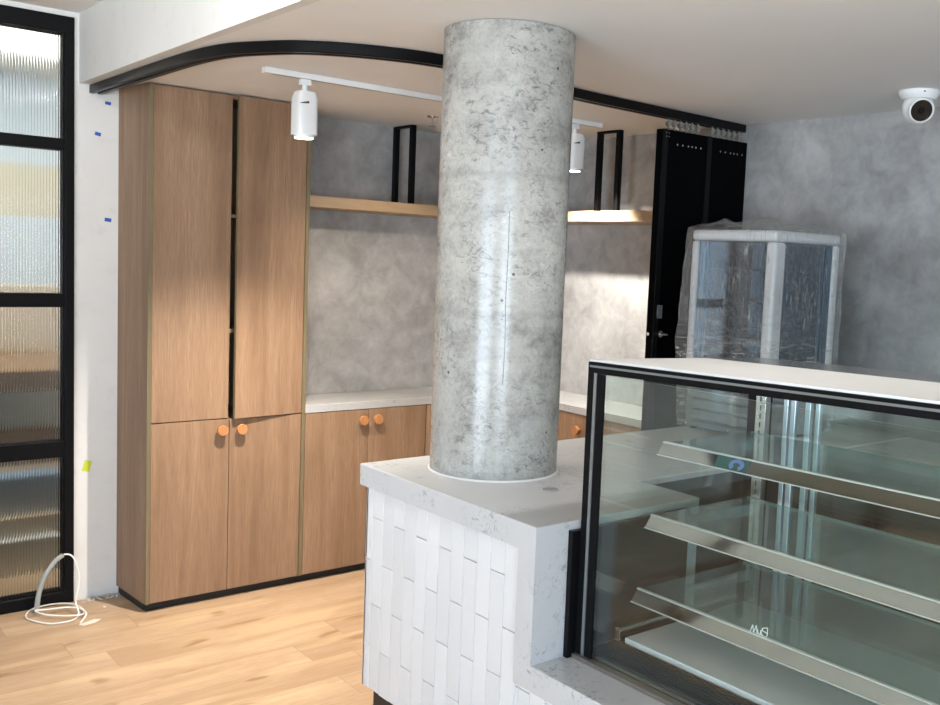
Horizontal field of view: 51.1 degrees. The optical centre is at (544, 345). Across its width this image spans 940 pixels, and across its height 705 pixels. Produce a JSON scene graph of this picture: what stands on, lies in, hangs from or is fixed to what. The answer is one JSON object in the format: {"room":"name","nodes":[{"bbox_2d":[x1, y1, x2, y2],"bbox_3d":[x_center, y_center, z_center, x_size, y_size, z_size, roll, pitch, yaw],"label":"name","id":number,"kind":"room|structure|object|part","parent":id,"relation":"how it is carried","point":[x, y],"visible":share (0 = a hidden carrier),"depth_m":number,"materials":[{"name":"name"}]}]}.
{"room":"food shop","nodes":[
{"label":"food shop","id":0,"kind":"room"},
{"bbox_2d":[0,0,73,16],"bbox_3d":[-2.539,-1.525,4.151,0.987,0.104,0.120,-2,7,-40],"label":"wall","id":1,"kind":"structure","parent":0,"point":[3,2],"depth_m":4.33,"materials":[{"name":"white paint"}]},
{"bbox_2d":[9,0,101,12],"bbox_3d":[-1.259,-1.058,-0.636,5.310,0.080,8.868,-2,7,-40],"label":"ceiling","id":2,"kind":"structure","parent":0,"point":[76,6],"depth_m":4.28,"materials":[{"name":"white paint"}]},
{"bbox_2d":[74,13,118,600],"bbox_3d":[-1.837,-0.200,4.918,1.013,2.816,0.120,-2,7,-40],"label":"wall","id":3,"kind":"structure","parent":0,"point":[96,158],"depth_m":4.62,"materials":[{"name":"white paint"}]},
{"bbox_2d":[0,4,74,614],"bbox_3d":[-2.571,-0.119,4.241,0.987,2.711,0.060,-2,7,-40],"label":"glass door","id":4,"kind":"structure","parent":3,"relation":"in","point":[37,48],"depth_m":4.45,"materials":[{"name":"black metal"}]},
{"bbox_3d":[-2.615,0.853,4.321,0.898,0.648,0.010,-2,7,-40],"label":"reeded pane","id":5,"kind":"part","parent":4,"relation":"part of","materials":[{"name":"clear glass"}]},
{"bbox_3d":[-2.584,0.146,4.259,0.898,0.626,0.010,-2,7,-40],"label":"reeded pane","id":6,"kind":"part","parent":4,"relation":"part of","materials":[{"name":"clear glass"}]},
{"bbox_3d":[-2.554,-0.552,4.197,0.898,0.651,0.010,-2,7,-40],"label":"reeded pane","id":7,"kind":"part","parent":4,"relation":"part of","materials":[{"name":"clear glass"}]},
{"bbox_3d":[-2.527,-1.160,4.143,0.898,0.468,0.010,-2,7,-40],"label":"reeded pane","id":8,"kind":"part","parent":4,"relation":"part of","materials":[{"name":"clear glass"}]},
{"bbox_3d":[-2.598,0.494,4.295,0.907,0.073,0.054,-2,7,-40],"label":"rail","id":9,"kind":"part","parent":4,"relation":"part of","materials":[{"name":"black metal"}]},
{"bbox_3d":[-2.568,-0.197,4.234,0.907,0.063,0.054,-2,7,-40],"label":"rail","id":10,"kind":"part","parent":4,"relation":"part of","materials":[{"name":"black metal"}]},
{"bbox_3d":[-2.537,-0.902,4.171,0.907,0.052,0.054,-2,7,-40],"label":"rail","id":11,"kind":"part","parent":4,"relation":"part of","materials":[{"name":"black metal"}]},
{"bbox_2d":[82,460,91,471],"bbox_3d":[-2.170,0.574,4.650,0.048,0.060,0.001,-2,7,-40],"label":"sticky note","id":12,"kind":"object","parent":3,"relation":"attached to","point":[87,464],"visible":1,"depth_m":4.65,"materials":[{"name":"yellow paper"}]},
{"bbox_2d":[0,568,373,704],"bbox_3d":[-1.371,1.573,1.669,8.200,0.100,12.200,-2,7,-40],"label":"floor","id":13,"kind":"structure","parent":0,"point":[300,642],"depth_m":4.14,"materials":[{"name":"brown wood"}]},
{"bbox_2d":[34,554,63,612],"bbox_3d":[-2.279,1.096,4.509,0.126,0.271,0.026,0,5,-22],"label":"conduit pipe","id":14,"kind":"object","parent":13,"relation":"on","point":[53,563],"visible":1,"depth_m":4.49,"materials":[{"name":"white plastic"}]},
{"bbox_2d":[25,553,86,624],"bbox_3d":[-2.218,1.103,4.453,0.235,0.267,0.312,-2,7,-40],"label":"electrical cable","id":15,"kind":"object","parent":13,"relation":"on","point":[78,607],"visible":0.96,"depth_m":4.49,"materials":[{"name":"white plastic"}]},
{"bbox_2d":[79,619,99,625],"bbox_3d":[-2.043,1.250,4.418,0.038,0.001,0.098,5,6,28],"label":"paper scrap","id":16,"kind":"object","parent":13,"relation":"on","point":[93,620],"visible":1,"depth_m":4.41,"materials":[{"name":"white paper"}]},
{"bbox_2d":[82,593,119,602],"bbox_3d":[-2.135,1.214,4.720,0.188,0.009,0.060,-2,7,-40],"label":"debris","id":17,"kind":"object","parent":13,"relation":"on","point":[116,594],"visible":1,"depth_m":4.72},
{"bbox_2d":[116,82,310,610],"bbox_3d":[-1.608,0.018,4.803,0.809,2.423,0.384,-2,7,-40],"label":"tall cabinet","id":18,"kind":"object","parent":13,"relation":"on","point":[214,188],"visible":0.98,"depth_m":4.64,"materials":[{"name":"brown wood"}]},
{"bbox_3d":[-1.682,0.779,4.645,0.368,0.844,0.018,-2,7,-40],"label":"door","id":19,"kind":"part","parent":18,"relation":"part of","materials":[{"name":"brown wood"}]},
{"bbox_3d":[-1.632,-0.406,4.539,0.363,1.526,0.018,-2,7,-40],"label":"door","id":20,"kind":"part","parent":18,"relation":"part of","materials":[{"name":"brown wood"}]},
{"bbox_3d":[-1.540,0.407,4.682,0.052,0.052,0.039,-2,7,-40],"label":"knob","id":21,"kind":"part","parent":18,"relation":"part of","materials":[{"name":"orange wood"}]},
{"bbox_3d":[-1.467,0.407,4.744,0.052,0.052,0.039,-2,7,-40],"label":"knob","id":22,"kind":"part","parent":18,"relation":"part of","materials":[{"name":"orange wood"}]},
{"bbox_3d":[-1.398,0.771,4.887,0.373,0.841,0.018,-2,7,-40],"label":"door","id":23,"kind":"part","parent":18,"relation":"part of","materials":[{"name":"brown wood"}]},
{"bbox_3d":[-1.332,-0.412,4.775,0.362,1.528,0.018,-3,7,-45],"label":"door","id":24,"kind":"part","parent":18,"relation":"part of","materials":[{"name":"brown wood"}]},
{"bbox_2d":[298,404,425,580],"bbox_3d":[-1.053,0.765,5.372,0.734,0.884,0.384,-2,7,-40],"label":"base cabinet","id":25,"kind":"object","parent":13,"relation":"on","point":[336,443],"visible":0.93,"depth_m":5.17,"materials":[{"name":"brown wood"}]},
{"bbox_3d":[-1.097,0.763,5.143,0.366,0.839,0.018,-2,7,-40],"label":"door","id":26,"kind":"part","parent":25,"relation":"part of","materials":[{"name":"brown wood"}]},
{"bbox_3d":[-0.958,0.398,5.178,0.052,0.052,0.039,-2,7,-40],"label":"knob","id":27,"kind":"part","parent":25,"relation":"part of","materials":[{"name":"orange wood"}]},
{"bbox_3d":[-0.891,0.395,5.236,0.052,0.052,0.039,-2,7,-40],"label":"knob","id":28,"kind":"part","parent":25,"relation":"part of","materials":[{"name":"orange wood"}]},
{"bbox_3d":[-0.818,0.754,5.380,0.361,0.839,0.018,-2,7,-40],"label":"door","id":29,"kind":"part","parent":25,"relation":"part of","materials":[{"name":"brown wood"}]},
{"bbox_2d":[424,404,430,455],"bbox_3d":[-0.577,0.748,5.802,0.544,0.884,0.345,-2,7,-40],"label":"base cabinet","id":30,"kind":"object","parent":13,"relation":"on","point":[428,406],"visible":0.16,"depth_m":5.48,"materials":[{"name":"brown wood"}]},
{"bbox_2d":[362,454,834,704],"bbox_3d":[1.226,1.024,2.896,2.290,1.004,2.962,-2,7,-40],"label":"counter","id":31,"kind":"object","parent":13,"relation":"on","point":[440,592],"depth_m":3.03,"materials":[{"name":"white tile"}]},
{"bbox_2d":[360,421,910,704],"bbox_3d":[1.221,0.720,2.882,2.320,0.440,2.943,-2,7,-40],"label":"countertop","id":32,"kind":"structure","parent":31,"relation":"on","point":[530,518],"depth_m":2.85,"materials":[{"name":"white stone"}]},
{"bbox_2d":[428,464,557,482],"bbox_3d":[-0.169,0.403,3.239,0.431,0.006,0.431,-2,7,-40],"label":"bead","id":33,"kind":"object","parent":32,"relation":"on","point":[429,468],"visible":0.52,"depth_m":3.06,"materials":[{"name":"plastic"}]},
{"bbox_2d":[429,19,575,480],"bbox_3d":[-0.138,-0.290,3.178,0.419,1.397,0.419,-2,7,-40],"label":"concrete column","id":34,"kind":"structure","parent":32,"relation":"on","point":[508,84],"depth_m":3.00,"materials":[{"name":"grey concrete"}]},
{"bbox_2d":[543,487,557,490],"bbox_3d":[0.020,0.437,2.971,0.048,0.003,0.048,-2,7,-40],"label":"cable grommet","id":35,"kind":"object","parent":32,"relation":"on","point":[545,488],"visible":1,"depth_m":2.97,"materials":[{"name":"grey plastic"}]},
{"bbox_3d":[0.193,0.659,2.793,0.642,0.351,0.070,-2,7,-40],"label":"waterfall panel","id":36,"kind":"part","parent":32,"relation":"part of","materials":[{"name":"stone"}]},
{"bbox_2d":[563,358,939,704],"bbox_3d":[0.854,0.483,2.290,0.781,0.844,1.508,-2,7,-40],"label":"display case","id":37,"kind":"object","parent":32,"relation":"on","point":[627,618],"visible":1,"depth_m":2.59,"materials":[{"name":"clear glass"}]},
{"bbox_3d":[0.122,0.453,2.592,0.008,0.760,0.060,-2,7,-40],"label":"corner post","id":38,"kind":"part","parent":37,"relation":"part of","materials":[{"name":"black metal"}]},
{"bbox_3d":[0.241,0.663,2.775,0.468,0.348,0.016,-2,7,-40],"label":"panel","id":39,"kind":"part","parent":37,"relation":"part of","materials":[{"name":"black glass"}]},
{"bbox_3d":[0.565,0.907,2.085,0.024,0.012,1.491,-2,7,-40],"label":"rail","id":40,"kind":"part","parent":37,"relation":"part of","materials":[{"name":"grey metal"}]},
{"bbox_3d":[0.607,0.525,2.031,0.006,0.762,1.428,-2,7,-40],"label":"glass","id":41,"kind":"part","parent":37,"relation":"part of","materials":[{"name":"clear glass"}]},
{"bbox_2d":[593,640,755,704],"bbox_3d":[0.629,0.887,2.117,0.103,0.008,1.459,-2,7,-40],"label":"grille","id":42,"kind":"object","parent":37,"relation":"attached to","point":[663,678],"depth_m":2.49,"materials":[{"name":"grey metal"}]},
{"bbox_3d":[0.402,0.794,2.885,0.528,0.038,0.020,-2,7,-40],"label":"rail","id":43,"kind":"part","parent":37,"relation":"part of","materials":[{"name":"silver metal"}]},
{"bbox_3d":[0.658,0.441,3.055,0.080,0.733,0.031,-2,7,-40],"label":"corner post","id":44,"kind":"part","parent":37,"relation":"part of","materials":[{"name":"silver metal"}]},
{"bbox_2d":[723,432,798,440],"bbox_3d":[0.949,0.332,2.331,0.390,0.028,1.435,-2,7,-40],"label":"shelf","id":45,"kind":"object","parent":37,"relation":"attached to","point":[751,436],"depth_m":2.92,"materials":[{"name":"glass"}]},
{"bbox_3d":[0.886,0.112,2.259,0.755,0.084,1.489,-2,7,-40],"label":"frame","id":46,"kind":"part","parent":37,"relation":"part of","materials":[{"name":"black metal"}]},
{"bbox_3d":[0.781,0.094,2.167,0.467,0.053,1.489,-2,7,-40],"label":"panel","id":47,"kind":"part","parent":37,"relation":"part of","materials":[{"name":"white laminate"}]},
{"bbox_3d":[0.601,0.108,2.010,0.001,0.040,1.483,-2,7,-40],"label":"silver trim","id":48,"kind":"part","parent":37,"relation":"part of","materials":[{"name":"silver metal"}]},
{"bbox_2d":[592,600,939,704],"bbox_3d":[0.861,0.894,2.329,0.739,0.022,1.480,-2,7,-40],"label":"tray","id":49,"kind":"object","parent":37,"relation":"on","point":[682,684],"depth_m":2.68,"materials":[{"name":"silver metal"}]},
{"bbox_3d":[0.717,0.764,2.186,0.024,0.030,1.435,-2,7,-40],"label":"price rail","id":50,"kind":"part","parent":37,"relation":"part of","materials":[{"name":"silver metal"}]},
{"bbox_3d":[0.755,0.556,2.193,0.024,0.037,1.435,-2,7,-40],"label":"price rail","id":51,"kind":"part","parent":37,"relation":"part of","materials":[{"name":"silver metal"}]},
{"bbox_3d":[0.791,0.347,2.197,0.024,0.050,1.435,-2,7,-40],"label":"price rail","id":52,"kind":"part","parent":37,"relation":"part of","materials":[{"name":"silver metal"}]},
{"bbox_2d":[685,230,839,436],"bbox_3d":[0.912,-0.088,4.177,0.505,0.914,0.511,-2,7,-40],"label":"display cabinet","id":53,"kind":"object","parent":32,"relation":"on","point":[723,411],"visible":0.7,"depth_m":4.11,"materials":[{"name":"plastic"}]},
{"bbox_3d":[0.641,-0.163,4.183,0.045,0.566,0.036,-2,7,-40],"label":"corner post","id":54,"kind":"part","parent":53,"relation":"part of","materials":[{"name":"white plastic"}]},
{"bbox_3d":[0.666,-0.160,4.158,0.010,0.559,0.010,-2,7,-40],"label":"post","id":55,"kind":"part","parent":53,"relation":"part of","materials":[{"name":"grey metal"}]},
{"bbox_3d":[0.685,-0.160,4.169,0.010,0.559,0.010,-2,7,-40],"label":"post","id":56,"kind":"part","parent":53,"relation":"part of","materials":[{"name":"grey metal"}]},
{"bbox_3d":[0.950,-0.172,4.445,0.045,0.566,0.036,-2,7,-40],"label":"corner post","id":57,"kind":"part","parent":53,"relation":"part of","materials":[{"name":"white plastic"}]},
{"bbox_3d":[0.949,-0.169,4.393,0.010,0.559,0.010,-2,7,-40],"label":"post","id":58,"kind":"part","parent":53,"relation":"part of","materials":[{"name":"grey metal"}]},
{"bbox_2d":[706,334,812,342],"bbox_3d":[0.914,-0.028,4.168,0.321,0.007,0.319,-2,7,-40],"label":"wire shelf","id":59,"kind":"object","parent":53,"relation":"attached to","point":[755,338],"depth_m":4.15,"materials":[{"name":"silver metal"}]},
{"bbox_2d":[708,299,814,305],"bbox_3d":[0.920,-0.182,4.155,0.321,0.007,0.319,-2,7,-40],"label":"wire shelf","id":60,"kind":"object","parent":53,"relation":"attached to","point":[757,302],"depth_m":4.14,"materials":[{"name":"silver metal"}]},
{"bbox_2d":[710,267,816,273],"bbox_3d":[0.926,-0.316,4.143,0.321,0.007,0.319,-2,7,-40],"label":"wire shelf","id":61,"kind":"object","parent":53,"relation":"attached to","point":[759,270],"depth_m":4.10,"materials":[{"name":"silver metal"}]},
{"bbox_3d":[0.907,-0.126,3.895,0.075,0.566,0.050,-2,7,-40],"label":"corner post","id":62,"kind":"part","parent":53,"relation":"part of","materials":[{"name":"white plastic"}]},
{"bbox_3d":[1.163,-0.137,4.146,0.010,0.559,0.010,-2,7,-40],"label":"post","id":63,"kind":"part","parent":53,"relation":"part of","materials":[{"name":"grey metal"}]},
{"bbox_3d":[1.175,-0.135,4.123,0.010,0.559,0.010,-2,7,-40],"label":"post","id":64,"kind":"part","parent":53,"relation":"part of","materials":[{"name":"grey metal"}]},
{"bbox_3d":[1.205,-0.135,4.146,0.045,0.566,0.045,-2,7,-40],"label":"corner post","id":65,"kind":"part","parent":53,"relation":"part of","materials":[{"name":"white plastic"}]},
{"bbox_2d":[558,410,640,439],"bbox_3d":[0.304,0.817,5.455,0.384,0.884,1.305,-2,7,-40],"label":"base cabinet","id":66,"kind":"object","parent":13,"relation":"on","point":[571,425],"visible":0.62,"depth_m":5.33,"materials":[{"name":"brown wood"}]},
{"bbox_2d":[305,387,641,427],"bbox_3d":[-0.269,0.354,5.139,1.646,0.040,1.675,-2,7,-40],"label":"countertop","id":67,"kind":"structure","parent":66,"relation":"on","point":[618,412],"depth_m":5.33,"materials":[{"name":"grey stone"}]},
{"bbox_3d":[0.177,0.463,5.325,0.039,0.052,0.052,-2,7,-40],"label":"knob","id":68,"kind":"part","parent":66,"relation":"part of","materials":[{"name":"orange wood"}]},
{"bbox_3d":[0.199,0.801,5.356,0.018,0.839,0.433,-2,7,-40],"label":"door","id":69,"kind":"part","parent":66,"relation":"part of","materials":[{"name":"brown wood"}]},
{"bbox_3d":[0.478,0.842,5.029,0.018,0.839,0.425,-2,7,-40],"label":"door","id":70,"kind":"part","parent":66,"relation":"part of","materials":[{"name":"brown wood"}]},
{"bbox_2d":[824,438,939,663],"bbox_3d":[2.350,1.065,2.896,0.599,1.020,3.138,-2,7,-40],"label":"bench","id":71,"kind":"object","parent":13,"relation":"on","point":[906,565],"visible":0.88,"depth_m":3.71,"materials":[{"name":"stone"}]},
{"bbox_2d":[79,0,319,83],"bbox_3d":[0.770,-0.968,1.110,0.037,0.390,8.868,-2,7,-40],"label":"wall","id":72,"kind":"structure","parent":0,"point":[116,36],"depth_m":3.74,"materials":[{"name":"white paint"}]},
{"bbox_2d":[305,117,440,394],"bbox_3d":[-0.788,-0.233,5.811,1.743,2.816,0.120,-2,7,-40],"label":"wall","id":73,"kind":"structure","parent":0,"point":[372,277],"depth_m":5.53,"materials":[{"name":"grey paint"}]},
{"bbox_2d":[310,195,652,224],"bbox_3d":[-0.219,-0.692,5.043,1.645,0.055,1.685,-2,7,-40],"label":"wall shelf","id":74,"kind":"object","parent":73,"relation":"attached to","point":[634,217],"visible":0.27,"depth_m":5.16,"materials":[{"name":"brown wood"}]},
{"bbox_2d":[90,0,939,139],"bbox_3d":[1.803,-0.846,2.009,2.696,0.080,8.868,-2,7,-40],"label":"ceiling","id":75,"kind":"structure","parent":0,"point":[746,62],"depth_m":3.33,"materials":[{"name":"white paint"}]},
{"bbox_2d":[391,125,416,203],"bbox_3d":[-0.787,-1.006,5.494,0.028,0.438,0.198,-2,7,-40],"label":"hanger","id":76,"kind":"object","parent":75,"relation":"hanging from","point":[413,128],"visible":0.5,"depth_m":5.44,"materials":[{"name":"black metal"}]},
{"bbox_2d":[89,40,745,132],"bbox_3d":[-0.466,-1.065,4.045,3.112,0.039,1.356,2,5,-7],"label":"door track","id":77,"kind":"object","parent":75,"relation":"attached to","point":[199,56],"visible":0.91,"depth_m":3.56,"materials":[{"name":"black metal"}]},
{"bbox_2d":[641,119,706,430],"bbox_3d":[0.605,0.140,4.656,0.312,2.374,0.079,-2,7,-40],"label":"sliding door","id":78,"kind":"structure","parent":77,"relation":"hanging from","point":[680,155],"depth_m":4.59,"materials":[{"name":"black metal"}]},
{"bbox_3d":[0.537,-0.155,4.551,0.034,0.062,0.004,-2,7,-40],"label":"lock plate","id":79,"kind":"part","parent":78,"relation":"part of","materials":[{"name":"silver metal"}]},
{"bbox_2d":[697,127,746,357],"bbox_3d":[0.831,0.131,4.871,0.304,2.374,0.045,-2,7,-40],"label":"sliding door","id":80,"kind":"structure","parent":77,"relation":"hanging from","point":[725,159],"depth_m":4.81,"materials":[{"name":"black metal"}]},
{"bbox_2d":[262,66,602,127],"bbox_3d":[-0.407,-1.105,4.443,1.828,0.023,0.036,-2,7,-40],"label":"track","id":81,"kind":"object","parent":75,"relation":"attached to","point":[267,70],"visible":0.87,"depth_m":4.12,"materials":[{"name":"white metal"}]},
{"bbox_2d":[291,79,317,139],"bbox_3d":[-0.972,-0.958,3.977,0.090,0.236,0.094,-2,7,-40],"label":"track spotlight","id":82,"kind":"object","parent":81,"relation":"attached to","point":[304,104],"visible":1,"depth_m":3.95,"materials":[{"name":"white paint"}]},
{"bbox_3d":[-0.970,-1.035,3.971,0.022,0.038,0.022,-2,7,-40],"label":"stem","id":83,"kind":"part","parent":82,"relation":"part of","materials":[{"name":"white paint"}]},
{"bbox_2d":[570,123,584,171],"bbox_3d":[0.151,-0.993,4.933,0.090,0.236,0.094,-2,7,-40],"label":"track spotlight","id":84,"kind":"object","parent":81,"relation":"attached to","point":[578,140],"visible":0.77,"depth_m":4.90,"materials":[{"name":"white paint"}]},
{"bbox_2d":[427,116,437,126],"bbox_3d":[-0.575,-1.151,5.047,0.060,0.053,0.060,-2,7,-40],"label":"sprinkler","id":85,"kind":"object","parent":75,"relation":"attached to","point":[431,117],"visible":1,"depth_m":5.04,"materials":[{"name":"silver metal"}]},
{"bbox_2d":[594,130,623,210],"bbox_3d":[0.349,-0.940,5.319,0.028,0.438,0.178,-2,7,-40],"label":"hanger","id":86,"kind":"object","parent":75,"relation":"hanging from","point":[619,133],"visible":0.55,"depth_m":5.28,"materials":[{"name":"black metal"}]},
{"bbox_2d":[898,88,939,123],"bbox_3d":[1.440,-0.914,3.773,0.152,0.125,0.152,-2,7,-40],"label":"security camera","id":87,"kind":"object","parent":75,"relation":"attached to","point":[918,106],"visible":1,"depth_m":3.73,"materials":[{"name":"white paint"}]},
{"bbox_2d":[560,107,939,442],"bbox_3d":[2.737,0.370,2.961,0.100,2.426,8.868,-2,7,-40],"label":"wall","id":88,"kind":"structure","parent":0,"point":[871,181],"depth_m":4.56,"materials":[{"name":"grey paint"}]}
]}

